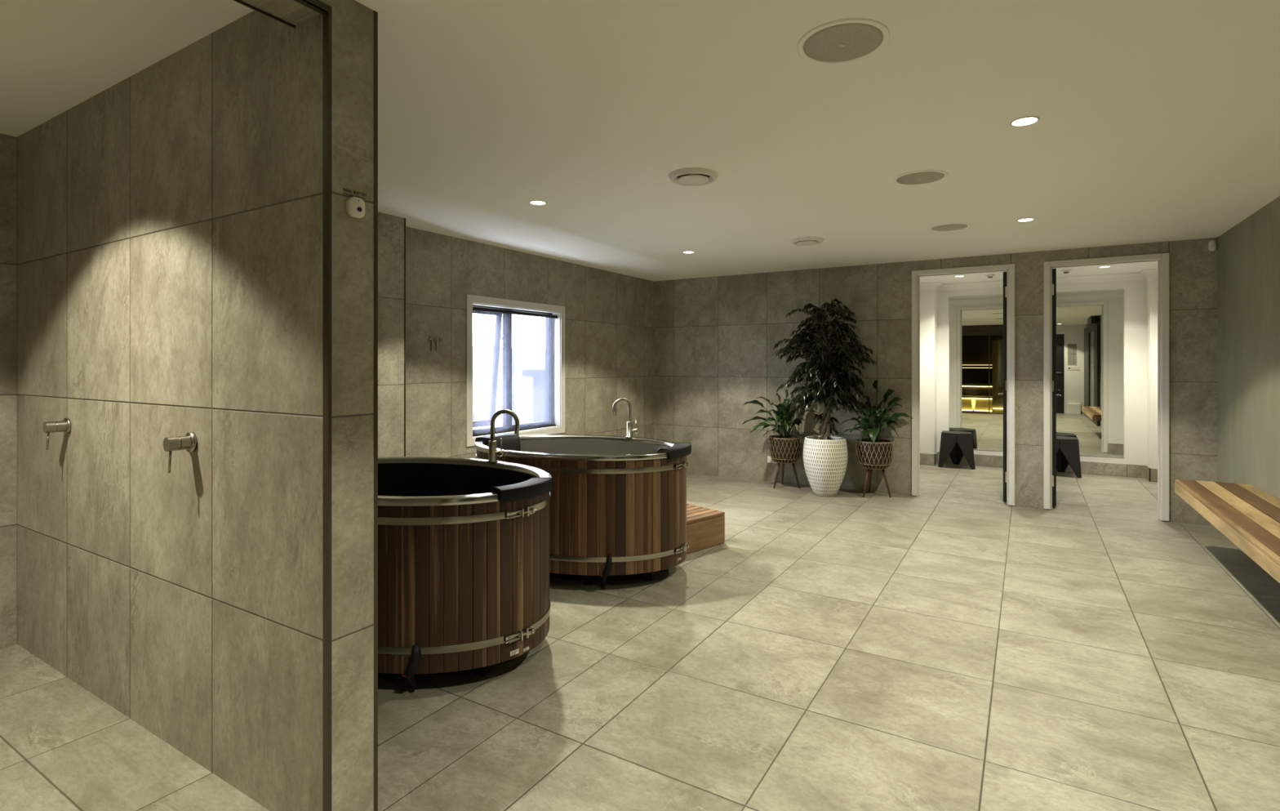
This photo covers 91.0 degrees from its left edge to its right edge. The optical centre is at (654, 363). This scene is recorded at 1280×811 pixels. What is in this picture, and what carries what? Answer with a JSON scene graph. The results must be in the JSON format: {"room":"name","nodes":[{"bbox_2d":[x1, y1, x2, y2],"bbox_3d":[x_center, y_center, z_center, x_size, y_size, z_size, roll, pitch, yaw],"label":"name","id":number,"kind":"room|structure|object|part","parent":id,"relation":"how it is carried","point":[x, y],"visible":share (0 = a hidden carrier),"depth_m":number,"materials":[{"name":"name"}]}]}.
{"room":"spa bathing room","nodes":[
{"label":"spa bathing room","id":0,"kind":"room"},
{"bbox_2d":[0,133,16,648],"bbox_3d":[-3.450,0.125,2.270,0.120,2.368,1.631,0,0,31],"label":"wall","id":1,"kind":"structure","parent":0,"point":[7,143],"depth_m":2.91,"materials":[{"name":"tile"}]},
{"bbox_2d":[0,0,253,137],"bbox_3d":[-2.473,-1.109,1.692,2.420,0.100,1.631,0,0,31],"label":"ceiling","id":2,"kind":"structure","parent":0,"point":[55,55],"depth_m":2.07,"materials":[{"name":"white paint"}]},
{"bbox_2d":[16,9,322,810],"bbox_3d":[-1.900,0.075,2.385,2.449,2.468,0.146,0,0,31],"label":"wall partition","id":3,"kind":"structure","parent":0,"point":[169,220],"depth_m":2.10,"materials":[{"name":"tile"}]},
{"bbox_2d":[42,417,71,449],"bbox_3d":[-2.462,0.288,2.590,0.066,0.125,0.074,0,0,31],"label":"shower mixer","id":4,"kind":"object","parent":3,"relation":"attached to","point":[64,425],"visible":1,"depth_m":2.58,"materials":[{"name":"silver metal"}]},
{"bbox_3d":[-2.475,0.315,2.567,0.007,0.072,0.011,0,0,31],"label":"lever","id":5,"kind":"part","parent":4,"relation":"part of","materials":[{"name":"silver metal"}]},
{"bbox_3d":[-2.471,0.259,2.574,0.046,0.046,0.036,0,0,31],"label":"knob","id":6,"kind":"part","parent":4,"relation":"part of","materials":[{"name":"silver metal"}]},
{"bbox_3d":[-2.445,0.259,2.618,0.066,0.066,0.010,0,0,31],"label":"wall plate","id":7,"kind":"part","parent":4,"relation":"part of","materials":[{"name":"silver metal"}]},
{"bbox_2d":[163,431,197,472],"bbox_3d":[-1.546,0.288,2.048,0.066,0.125,0.074,0,0,31],"label":"shower mixer","id":8,"kind":"object","parent":3,"relation":"attached to","point":[188,442],"visible":1,"depth_m":2.04,"materials":[{"name":"silver metal"}]},
{"bbox_3d":[-1.560,0.315,2.025,0.007,0.072,0.011,0,0,31],"label":"lever","id":9,"kind":"part","parent":8,"relation":"part of","materials":[{"name":"silver metal"}]},
{"bbox_3d":[-1.556,0.259,2.032,0.046,0.046,0.036,0,0,31],"label":"knob","id":10,"kind":"part","parent":8,"relation":"part of","materials":[{"name":"silver metal"}]},
{"bbox_3d":[-1.530,0.259,2.075,0.066,0.066,0.010,0,0,31],"label":"wall plate","id":11,"kind":"part","parent":8,"relation":"part of","materials":[{"name":"silver metal"}]},
{"bbox_2d":[322,11,331,810],"bbox_3d":[-0.887,0.180,1.704,0.025,2.258,0.010,0,0,31],"label":"trim","id":12,"kind":"structure","parent":3,"relation":"attached to","point":[326,17],"depth_m":1.70,"materials":[{"name":"brown metal"}]},
{"bbox_2d":[373,10,377,810],"bbox_3d":[-0.811,0.146,1.820,0.014,2.326,0.012,0,0,31],"label":"trim","id":13,"kind":"structure","parent":3,"relation":"attached to","point":[375,13],"depth_m":1.82,"materials":[{"name":"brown metal"}]},
{"bbox_2d":[240,0,373,810],"bbox_3d":[-1.310,0.075,1.124,0.160,2.468,1.699,0,0,31],"label":"wall","id":14,"kind":"structure","parent":0,"point":[352,21],"depth_m":1.75,"materials":[{"name":"tile"}]},
{"bbox_2d":[233,0,295,28],"bbox_3d":[-1.413,-0.952,1.105,0.006,0.010,1.561,0,0,31],"label":"trim","id":15,"kind":"structure","parent":14,"relation":"attached to","point":[244,3],"depth_m":1.71,"materials":[{"name":"brown metal"}]},
{"bbox_2d":[293,0,331,14],"bbox_3d":[-1.285,-0.956,1.034,0.027,0.018,1.569,0,0,31],"label":"trim","id":16,"kind":"structure","parent":14,"relation":"attached to","point":[317,6],"depth_m":1.68,"materials":[{"name":"brown metal"}]},
{"bbox_2d":[342,187,366,199],"bbox_3d":[-0.839,-0.476,1.761,0.001,0.016,0.070,0,0,31],"label":"sign","id":17,"kind":"object","parent":14,"relation":"attached to","point":[347,190],"visible":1,"depth_m":1.76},
{"bbox_2d":[346,196,364,217],"bbox_3d":[-0.832,-0.435,1.754,0.020,0.056,0.048,0,0,31],"label":"button","id":18,"kind":"object","parent":14,"relation":"attached to","point":[355,206],"visible":1,"depth_m":1.75,"materials":[{"name":"white plastic"}]},
{"bbox_2d":[377,211,404,457],"bbox_3d":[-2.335,0.146,3.732,0.338,2.326,1.729,0,0,31],"label":"wall","id":19,"kind":"structure","parent":0,"point":[390,227],"depth_m":4.29,"materials":[{"name":"tile"}]},
{"bbox_2d":[404,217,405,456],"bbox_3d":[-1.750,0.146,4.398,0.014,2.326,0.013,0,0,31],"label":"trim","id":20,"kind":"structure","parent":19,"relation":"attached to","point":[404,218],"depth_m":4.39,"materials":[{"name":"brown metal"}]},
{"bbox_2d":[405,226,653,458],"bbox_3d":[-1.021,0.146,6.165,0.120,2.326,3.768,0,0,31],"label":"wall","id":21,"kind":"structure","parent":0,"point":[609,316],"depth_m":5.68,"materials":[{"name":"tile"}]},
{"bbox_2d":[428,337,443,351],"bbox_3d":[-1.700,-0.153,4.886,0.012,0.104,0.130,0,0,31],"label":"wall hooks","id":22,"kind":"object","parent":21,"relation":"attached to","point":[432,339],"visible":1,"depth_m":4.89,"materials":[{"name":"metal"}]},
{"bbox_2d":[472,306,557,436],"bbox_3d":[-1.259,0.056,5.729,0.036,1.111,1.131,0,0,31],"label":"roller blind","id":23,"kind":"object","parent":21,"relation":"attached to","point":[477,308],"visible":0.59,"depth_m":5.68,"materials":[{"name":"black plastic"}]},
{"bbox_3d":[-1.262,0.604,5.744,0.016,0.016,1.094,0,0,31],"label":"rail","id":24,"kind":"part","parent":23,"relation":"part of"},
{"bbox_2d":[466,293,564,446],"bbox_3d":[-1.334,0.056,5.772,0.282,1.250,1.270,0,0,31],"label":"window","id":25,"kind":"structure","parent":21,"relation":"attached to","point":[531,344],"depth_m":5.83,"materials":[{"name":"grey metal"}]},
{"bbox_3d":[-1.550,0.034,5.552,0.004,0.945,0.355,6,3,30],"label":"sash pane","id":26,"kind":"part","parent":25,"relation":"part of","materials":[{"name":"clear glass"}]},
{"bbox_3d":[-1.548,0.039,5.554,0.035,1.045,0.440,6,3,30],"label":"sash frame","id":27,"kind":"part","parent":25,"relation":"part of","materials":[{"name":"grey metal"}]},
{"bbox_3d":[-1.194,0.037,5.990,0.004,1.052,0.518,0,0,31],"label":"pane","id":28,"kind":"part","parent":25,"relation":"part of","materials":[{"name":"clear glass"}]},
{"bbox_2d":[0,462,1279,810],"bbox_3d":[0.469,1.359,3.441,5.900,0.100,12.200,0,0,31],"label":"floor","id":29,"kind":"structure","parent":0,"point":[952,646],"depth_m":2.55,"materials":[{"name":"tile"}]},
{"bbox_2d":[377,456,551,691],"bbox_3d":[-1.154,0.916,2.996,1.490,0.786,1.005,0,0,25],"label":"tub","id":30,"kind":"object","parent":29,"relation":"on","point":[464,573],"visible":0.56,"depth_m":2.50,"materials":[{"name":"brown wood"}]},
{"bbox_2d":[487,408,519,462],"bbox_3d":[-0.806,0.382,3.354,0.172,0.281,0.054,0,0,3],"label":"tap","id":31,"kind":"object","parent":30,"relation":"on","point":[493,452],"visible":1,"depth_m":3.34,"materials":[{"name":"silver metal"}]},
{"bbox_3d":[-0.798,0.332,3.354,0.157,0.181,0.023,0,0,3],"label":"spout","id":32,"kind":"part","parent":31,"relation":"part of","materials":[{"name":"silver metal"}]},
{"bbox_3d":[-0.576,1.185,2.584,0.001,0.018,0.040,0,0,45],"label":"rating plate","id":33,"kind":"part","parent":30,"relation":"part of","materials":[{"name":"white plastic"}]},
{"bbox_2d":[489,476,553,503],"bbox_3d":[-0.577,0.591,2.671,0.171,0.178,0.316,0,0,27],"label":"headrest cover","id":34,"kind":"object","parent":30,"relation":"attached to","point":[535,486],"visible":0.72,"depth_m":2.60,"materials":[{"name":"black plastic"}]},
{"bbox_2d":[474,434,688,588],"bbox_3d":[-0.487,0.916,4.118,1.507,0.786,1.026,0,0,22],"label":"tub","id":35,"kind":"object","parent":29,"relation":"on","point":[618,504],"visible":0.69,"depth_m":3.63,"materials":[{"name":"brown wood"}]},
{"bbox_2d":[475,432,520,450],"bbox_3d":[-1.091,0.591,4.424,0.170,0.178,0.364,0,0,34],"label":"headrest cover","id":36,"kind":"object","parent":35,"relation":"attached to","point":[509,441],"visible":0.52,"depth_m":4.44,"materials":[{"name":"black plastic"}]},
{"bbox_2d":[613,397,638,437],"bbox_3d":[-0.208,0.382,4.469,0.182,0.281,0.054,0,0,-6],"label":"tap","id":37,"kind":"object","parent":35,"relation":"on","point":[629,424],"visible":1,"depth_m":4.46,"materials":[{"name":"silver metal"}]},
{"bbox_3d":[-0.232,0.332,4.459,0.135,0.181,0.023,0,0,-14],"label":"spout","id":38,"kind":"part","parent":37,"relation":"part of","materials":[{"name":"silver metal"}]},
{"bbox_2d":[657,442,691,458],"bbox_3d":[0.126,0.591,3.870,0.171,0.178,0.369,0,0,22],"label":"headrest cover","id":39,"kind":"object","parent":35,"relation":"attached to","point":[677,450],"visible":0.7,"depth_m":3.77,"materials":[{"name":"black plastic"}]},
{"bbox_2d":[686,503,724,553],"bbox_3d":[0.184,1.193,4.576,0.500,0.223,0.425,0,0,-43],"label":"step","id":40,"kind":"structure","parent":29,"relation":"on","point":[705,526],"depth_m":4.47,"materials":[{"name":"brown wood"}]},
{"bbox_2d":[742,386,817,488],"bbox_3d":[1.323,0.774,6.649,0.732,1.069,0.390,0,0,-26],"label":"peace lily","id":41,"kind":"object","parent":29,"relation":"on","point":[784,449],"visible":0.97,"depth_m":6.61,"materials":[{"name":"plant"}]},
{"bbox_3d":[1.287,1.171,6.632,0.091,0.276,0.025,0,0,-28],"label":"leg","id":42,"kind":"part","parent":41,"relation":"part of","materials":[{"name":"brown wood"}]},
{"bbox_3d":[1.387,1.171,6.801,0.025,0.276,0.091,0,0,2],"label":"leg","id":43,"kind":"part","parent":41,"relation":"part of","materials":[{"name":"brown wood"}]},
{"bbox_2d":[769,435,800,462],"bbox_3d":[1.386,0.905,6.687,0.320,0.242,0.320,0,0,31],"label":"pot","id":44,"kind":"object","parent":41,"relation":"on","point":[782,448],"depth_m":6.56,"materials":[{"name":"brown wicker"}]},
{"bbox_3d":[1.484,1.171,6.630,0.091,0.276,0.025,0,0,31],"label":"leg","id":45,"kind":"part","parent":41,"relation":"part of","materials":[{"name":"brown wood"}]},
{"bbox_2d":[772,297,877,496],"bbox_3d":[1.690,0.328,6.289,0.912,1.962,0.810,0,0,39],"label":"fig tree","id":46,"kind":"object","parent":29,"relation":"on","point":[824,455],"visible":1,"depth_m":6.18,"materials":[{"name":"green plant"}]},
{"bbox_3d":[1.709,1.028,6.310,0.434,0.562,0.434,0,0,31],"label":"pot","id":47,"kind":"part","parent":46,"relation":"part of","materials":[{"name":"white ceramic"}]},
{"bbox_2d":[836,379,912,497],"bbox_3d":[2.151,0.735,6.187,0.663,1.147,0.468,0,0,31],"label":"peace lily","id":48,"kind":"object","parent":29,"relation":"on","point":[875,452],"visible":1,"depth_m":6.16,"materials":[{"name":"plant"}]},
{"bbox_3d":[2.076,1.163,6.180,0.091,0.291,0.025,0,0,-28],"label":"leg","id":49,"kind":"part","parent":48,"relation":"part of","materials":[{"name":"brown wood"}]},
{"bbox_3d":[2.177,1.163,6.349,0.025,0.291,0.091,0,0,2],"label":"leg","id":50,"kind":"part","parent":48,"relation":"part of","materials":[{"name":"brown wood"}]},
{"bbox_2d":[856,439,892,467],"bbox_3d":[2.175,0.890,6.236,0.332,0.242,0.332,0,0,31],"label":"pot","id":51,"kind":"object","parent":48,"relation":"on","point":[877,453],"depth_m":6.10,"materials":[{"name":"brown wicker"}]},
{"bbox_3d":[2.273,1.163,6.179,0.091,0.291,0.025,0,0,31],"label":"leg","id":52,"kind":"part","parent":48,"relation":"part of","materials":[{"name":"brown wood"}]},
{"bbox_2d":[938,430,975,469],"bbox_3d":[3.840,1.089,8.008,0.420,0.441,0.439,0,0,25],"label":"stool","id":53,"kind":"object","parent":29,"relation":"on","point":[955,444],"visible":1,"depth_m":7.88,"materials":[{"name":"grey plastic"}]},
{"bbox_3d":[3.670,1.099,7.977,0.145,0.421,0.348,0,0,-5],"label":"leg","id":54,"kind":"part","parent":53,"relation":"part of","materials":[{"name":"grey plastic"}]},
{"bbox_3d":[3.833,0.880,7.992,0.340,0.022,0.390,0,0,25],"label":"seat","id":55,"kind":"part","parent":53,"relation":"part of","materials":[{"name":"grey plastic"}]},
{"bbox_3d":[3.901,1.099,8.141,0.348,0.421,0.145,0,0,25],"label":"leg","id":56,"kind":"part","parent":53,"relation":"part of","materials":[{"name":"grey plastic"}]},
{"bbox_3d":[3.927,1.099,7.859,0.348,0.421,0.145,0,0,-35],"label":"leg","id":57,"kind":"part","parent":53,"relation":"part of","materials":[{"name":"grey plastic"}]},
{"bbox_2d":[1056,435,1081,477],"bbox_3d":[4.797,1.089,7.440,0.420,0.441,0.439,0,0,35],"label":"stool","id":58,"kind":"object","parent":29,"relation":"on","point":[1067,447],"visible":0.59,"depth_m":7.25,"materials":[{"name":"grey plastic"}]},
{"bbox_3d":[4.625,1.099,7.440,0.145,0.421,0.347,0,0,5],"label":"leg","id":59,"kind":"part","parent":58,"relation":"part of","materials":[{"name":"grey plastic"}]},
{"bbox_3d":[4.881,1.099,7.561,0.348,0.421,0.145,0,0,35],"label":"leg","id":60,"kind":"part","parent":58,"relation":"part of","materials":[{"name":"grey plastic"}]},
{"bbox_3d":[4.788,0.880,7.427,0.340,0.022,0.390,0,0,35],"label":"seat","id":61,"kind":"part","parent":58,"relation":"part of","materials":[{"name":"grey plastic"}]},
{"bbox_2d":[355,0,1279,280],"bbox_3d":[0.052,-1.067,2.683,5.516,0.100,8.670,0,0,31],"label":"ceiling","id":62,"kind":"structure","parent":0,"point":[1159,121],"depth_m":2.66,"materials":[{"name":"white paint"}]},
{"bbox_2d":[528,200,546,204],"bbox_3d":[-0.737,-1.016,3.970,0.108,0.006,0.108,0,0,31],"label":"recessed light","id":63,"kind":"object","parent":62,"relation":"in","point":[533,202],"visible":1,"depth_m":3.97,"materials":[{"name":"white plastic"}]},
{"bbox_2d":[682,250,694,253],"bbox_3d":[0.308,-1.016,5.734,0.108,0.006,0.108,0,0,31],"label":"recessed light","id":64,"kind":"object","parent":62,"relation":"in","point":[686,251],"visible":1,"depth_m":5.72,"materials":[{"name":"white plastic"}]},
{"bbox_2d":[668,167,719,186],"bbox_3d":[0.209,-1.001,3.397,0.272,0.032,0.272,0,0,31],"label":"ceiling vent","id":65,"kind":"object","parent":62,"relation":"in","point":[682,176],"visible":1,"depth_m":3.35,"materials":[{"name":"white paint"}]},
{"bbox_2d":[790,236,824,245],"bbox_3d":[1.252,-1.001,5.168,0.272,0.032,0.272,0,0,31],"label":"ceiling vent","id":66,"kind":"object","parent":62,"relation":"in","point":[802,241],"visible":1,"depth_m":5.11,"materials":[{"name":"white paint"}]},
{"bbox_2d":[796,17,889,64],"bbox_3d":[0.595,-1.012,1.993,0.282,0.010,0.282,0,0,31],"label":"ceiling speaker","id":67,"kind":"object","parent":62,"relation":"attached to","point":[843,41],"visible":1,"depth_m":1.97,"materials":[{"name":"white paint"}]},
{"bbox_2d":[892,169,948,185],"bbox_3d":[1.451,-1.012,3.441,0.282,0.010,0.282,0,0,31],"label":"ceiling speaker","id":68,"kind":"object","parent":62,"relation":"attached to","point":[922,176],"visible":1,"depth_m":3.42,"materials":[{"name":"white paint"}]},
{"bbox_2d":[928,222,970,231],"bbox_3d":[2.194,-1.012,4.686,0.282,0.010,0.282,0,0,31],"label":"ceiling speaker","id":69,"kind":"object","parent":62,"relation":"attached to","point":[950,226],"visible":1,"depth_m":4.66,"materials":[{"name":"white paint"}]},
{"bbox_2d":[1009,115,1039,126],"bbox_3d":[1.551,-1.016,2.638,0.108,0.006,0.108,0,0,31],"label":"recessed light","id":70,"kind":"object","parent":62,"relation":"in","point":[1028,120],"visible":1,"depth_m":2.64,"materials":[{"name":"white glass"}]},
{"bbox_2d":[1017,217,1034,222],"bbox_3d":[2.621,-1.016,4.445,0.108,0.006,0.108,0,0,31],"label":"recessed light","id":71,"kind":"object","parent":62,"relation":"in","point":[1024,219],"visible":1,"depth_m":4.45,"materials":[{"name":"white glass"}]},
{"bbox_2d":[920,288,937,453],"bbox_3d":[3.556,0.133,8.290,0.270,2.352,0.250,0,0,31],"label":"wall","id":72,"kind":"structure","parent":0,"point":[928,297],"depth_m":8.16,"materials":[{"name":"white paint"}]},
{"bbox_2d":[920,268,1157,290],"bbox_3d":[4.052,-1.006,6.822,2.620,0.075,2.272,0,0,31],"label":"trim","id":73,"kind":"structure","parent":72,"relation":"attached to","point":[1144,273],"depth_m":7.56,"materials":[{"name":"white paint"}]},
{"bbox_2d":[653,237,1217,525],"bbox_3d":[2.291,0.096,6.463,5.516,2.426,0.120,0,0,31],"label":"wall","id":74,"kind":"structure","parent":0,"point":[715,338],"depth_m":6.48,"materials":[{"name":"tile"}]},
{"bbox_2d":[767,456,777,463],"bbox_3d":[1.303,1.064,6.973,0.116,0.072,0.010,0,0,31],"label":"power outlet","id":75,"kind":"object","parent":74,"relation":"attached to","point":[770,460],"visible":0.66,"depth_m":6.98,"materials":[{"name":"white paint"}]},
{"bbox_2d":[911,263,1014,505],"bbox_3d":[3.145,0.195,6.374,0.887,2.227,0.878,0,0,31],"label":"door frame","id":76,"kind":"structure","parent":74,"relation":"in","point":[1008,393],"depth_m":5.91,"materials":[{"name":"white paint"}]},
{"bbox_2d":[1044,253,1169,520],"bbox_3d":[4.101,0.195,5.808,0.885,2.227,0.878,0,0,31],"label":"door frame","id":77,"kind":"structure","parent":74,"relation":"in","point":[1162,259],"depth_m":5.47,"materials":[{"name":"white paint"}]},
{"bbox_2d":[1208,240,1216,251],"bbox_3d":[4.492,-0.951,5.065,0.049,0.084,0.042,0,0,31],"label":"sensor","id":78,"kind":"object","parent":74,"relation":"attached to","point":[1211,244],"visible":1,"depth_m":5.06,"materials":[{"name":"white paint"}]},
{"bbox_2d":[920,261,1157,284],"bbox_3d":[4.075,-1.093,6.860,2.860,0.100,2.382,0,0,31],"label":"ceiling","id":79,"kind":"structure","parent":0,"point":[1129,267],"depth_m":7.25,"materials":[{"name":"white paint"}]},
{"bbox_2d":[985,274,995,278],"bbox_3d":[3.932,-1.023,7.376,0.100,0.040,0.100,0,0,31],"label":"smoke detector","id":80,"kind":"object","parent":79,"relation":"attached to","point":[989,276],"visible":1,"depth_m":7.35,"materials":[{"name":"white plastic"}]},
{"bbox_2d":[1061,269,1071,273],"bbox_3d":[4.575,-1.023,6.995,0.100,0.040,0.100,0,0,31],"label":"smoke detector","id":81,"kind":"object","parent":79,"relation":"attached to","point":[1065,271],"visible":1,"depth_m":6.97,"materials":[{"name":"white plastic"}]},
{"bbox_2d":[937,279,1146,465],"bbox_3d":[4.656,0.133,7.842,2.620,2.352,0.100,0,0,31],"label":"wall","id":82,"kind":"structure","parent":0,"point":[1135,291],"depth_m":7.30,"materials":[{"name":"white paint"}]},
{"bbox_2d":[948,293,1003,450],"bbox_3d":[4.202,0.109,8.048,0.802,1.976,0.008,0,0,31],"label":"wall mirror","id":83,"kind":"object","parent":82,"relation":"attached to","point":[975,322],"visible":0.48,"depth_m":8.08,"materials":[{"name":"grey glass"}]},
{"bbox_2d":[1056,288,1124,457],"bbox_3d":[5.072,0.108,7.532,0.882,1.958,0.008,0,0,31],"label":"wall mirror","id":84,"kind":"object","parent":82,"relation":"attached to","point":[1090,324],"visible":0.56,"depth_m":7.47,"materials":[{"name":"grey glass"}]},
{"bbox_2d":[1146,275,1157,468],"bbox_3d":[5.638,0.133,7.069,0.142,2.352,0.230,0,0,31],"label":"wall","id":85,"kind":"structure","parent":0,"point":[1152,282],"depth_m":7.00,"materials":[{"name":"white paint"}]},
{"bbox_2d":[920,451,1157,481],"bbox_3d":[4.052,1.236,6.822,2.620,0.145,2.272,0,0,31],"label":"baseboard","id":86,"kind":"structure","parent":85,"relation":"attached to","point":[1086,467],"depth_m":7.46,"materials":[{"name":"tile"}]},
{"bbox_2d":[1217,195,1279,499],"bbox_3d":[2.373,0.146,1.307,0.120,2.326,8.668,0,0,31],"label":"wall","id":87,"kind":"structure","parent":0,"point":[1248,253],"depth_m":4.34,"materials":[{"name":"beige paint"}]},
{"bbox_2d":[1174,479,1279,582],"bbox_3d":[3.295,0.935,3.386,0.412,0.227,2.345,0,0,31],"label":"bench","id":88,"kind":"object","parent":87,"relation":"attached to","point":[1248,516],"visible":1,"depth_m":3.48,"materials":[{"name":"brown wood"}]},
{"label":"outside","id":89,"kind":"structure","parent":0,"visible":0},
{"bbox_2d":[472,346,502,429],"bbox_3d":[-23.621,0.516,78.841,105.000,11.794,171.600,0,0,31],"label":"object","id":90,"kind":"structure","parent":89,"point":[499,420],"depth_m":60.55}
]}

